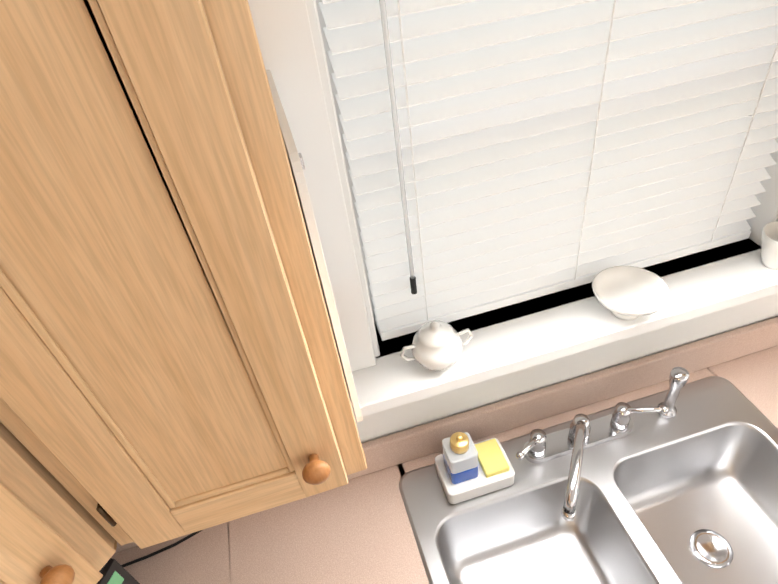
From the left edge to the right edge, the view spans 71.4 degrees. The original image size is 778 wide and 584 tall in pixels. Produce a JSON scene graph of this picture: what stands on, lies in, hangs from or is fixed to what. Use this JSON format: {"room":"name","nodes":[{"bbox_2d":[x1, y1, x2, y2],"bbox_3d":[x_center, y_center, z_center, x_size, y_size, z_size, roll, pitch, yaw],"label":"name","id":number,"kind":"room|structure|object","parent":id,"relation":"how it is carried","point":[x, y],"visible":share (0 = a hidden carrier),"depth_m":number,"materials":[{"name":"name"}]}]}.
{"room":"kitchen","nodes":[
{"label":"kitchen","id":0,"kind":"room"},
{"bbox_2d":[355,218,777,442],"bbox_3d":[1.079,-0.222,1.231,4.400,2.520,0.140,-15,41,-8],"label":"wall","id":1,"kind":"structure","parent":0,"point":[387,422],"depth_m":1.20,"materials":[{"name":"white paint"}]},
{"bbox_2d":[0,422,116,583],"bbox_3d":[-0.664,0.092,0.340,0.646,0.765,0.645,-15,41,-8],"label":"upper cabinet","id":2,"kind":"object","parent":1,"relation":"attached to","point":[53,530],"visible":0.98,"depth_m":0.52,"materials":[{"name":"brown wood"}]},
{"bbox_2d":[0,0,366,548],"bbox_3d":[-0.248,-0.111,0.503,0.302,0.765,0.375,-15,41,-8],"label":"upper cabinet","id":3,"kind":"object","parent":1,"relation":"attached to","point":[170,366],"visible":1,"depth_m":0.41,"materials":[{"name":"brown wood"}]},
{"bbox_2d":[266,70,362,422],"bbox_3d":[-0.087,-0.047,0.654,0.012,0.370,0.268,-15,41,-8],"label":"cutting board","id":4,"kind":"object","parent":3,"relation":"hanging from","point":[296,162],"visible":0.85,"depth_m":0.51,"materials":[{"name":"white plastic"}]},
{"bbox_2d":[248,0,777,418],"bbox_3d":[0.334,-0.306,0.825,1.044,1.019,0.230,-15,41,-8],"label":"window","id":5,"kind":"structure","parent":1,"relation":"in","point":[289,38],"depth_m":0.98,"materials":[{"name":"white paint"}]},
{"bbox_2d":[400,320,472,370],"bbox_3d":[0.086,0.090,0.971,0.138,0.101,0.094,-15,41,-8],"label":"bowl","id":6,"kind":"object","parent":5,"relation":"on","point":[437,345],"visible":0.98,"depth_m":0.94,"materials":[{"name":"white ceramic"}]},
{"bbox_2d":[319,0,777,340],"bbox_3d":[0.324,-0.331,0.843,0.828,0.825,0.068,-15,41,-8],"label":"window blinds","id":7,"kind":"object","parent":5,"relation":"attached to","point":[501,153],"visible":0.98,"depth_m":0.89,"materials":[{"name":"white plastic"}]},
{"bbox_2d":[592,266,669,319],"bbox_3d":[0.454,0.014,1.030,0.136,0.056,0.136,-15,41,-8],"label":"bowl","id":8,"kind":"object","parent":5,"relation":"on","point":[627,292],"visible":1,"depth_m":1.04,"materials":[{"name":"white ceramic"}]},
{"bbox_2d":[761,221,777,269],"bbox_3d":[0.788,-0.089,1.075,0.106,0.076,0.082,-15,41,-8],"label":"cup","id":9,"kind":"object","parent":5,"relation":"on","point":[769,248],"visible":1,"depth_m":1.07,"materials":[{"name":"white ceramic"}]},
{"bbox_3d":[1.738,1.936,0.651,4.680,0.120,3.980,-15,41,-8],"label":"floor","id":10,"kind":"structure","parent":0,"visible":0},
{"bbox_3d":[-0.346,1.485,0.771,0.654,0.872,0.642,-15,41,-8],"label":"base cabinet","id":11,"kind":"object","parent":10,"relation":"on","visible":0},
{"bbox_2d":[111,317,777,583],"bbox_3d":[0.659,0.405,1.065,3.209,0.141,0.653,-15,41,-8],"label":"countertop","id":12,"kind":"structure","parent":11,"relation":"on","point":[357,529],"depth_m":1.06,"materials":[{"name":"laminate"}]},
{"bbox_2d":[97,558,139,583],"bbox_3d":[-0.636,0.661,0.845,0.317,0.250,0.440,4,42,15],"label":"microwave","id":13,"kind":"object","parent":12,"relation":"on","point":[112,571],"visible":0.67,"depth_m":0.89,"materials":[{"name":"grey plastic"}]},
{"bbox_2d":[121,530,201,566],"bbox_3d":[-0.483,0.428,1.064,0.452,0.280,0.053,-15,41,-8],"label":"power cord","id":14,"kind":"object","parent":12,"relation":"on","point":[159,551],"visible":0.29,"depth_m":1.14,"materials":[{"name":"black plastic"}]},
{"bbox_2d":[435,432,514,503],"bbox_3d":[0.177,0.340,1.133,0.150,0.164,0.100,-15,41,-8],"label":"soap caddy","id":15,"kind":"object","parent":12,"relation":"on","point":[467,468],"visible":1,"depth_m":1.13,"materials":[{"name":"white plastic"}]},
{"bbox_2d":[399,376,777,583],"bbox_3d":[0.495,0.531,1.117,0.835,0.172,0.545,-15,41,-8],"label":"sink","id":16,"kind":"object","parent":12,"relation":"in","point":[687,493],"visible":1,"depth_m":1.20,"materials":[{"name":"silver metal"}]},
{"bbox_2d":[516,402,668,520],"bbox_3d":[0.442,0.329,1.106,0.350,0.156,0.230,-15,41,-8],"label":"faucet","id":17,"kind":"object","parent":12,"relation":"on","point":[579,435],"visible":1,"depth_m":1.18,"materials":[{"name":"silver metal"}]},
{"bbox_2d":[657,367,688,418],"bbox_3d":[0.635,0.224,1.208,0.042,0.138,0.042,-15,41,-8],"label":"sprayer","id":18,"kind":"object","parent":12,"relation":"on","point":[678,378],"visible":0.94,"depth_m":1.19,"materials":[{"name":"silver metal"}]}
]}

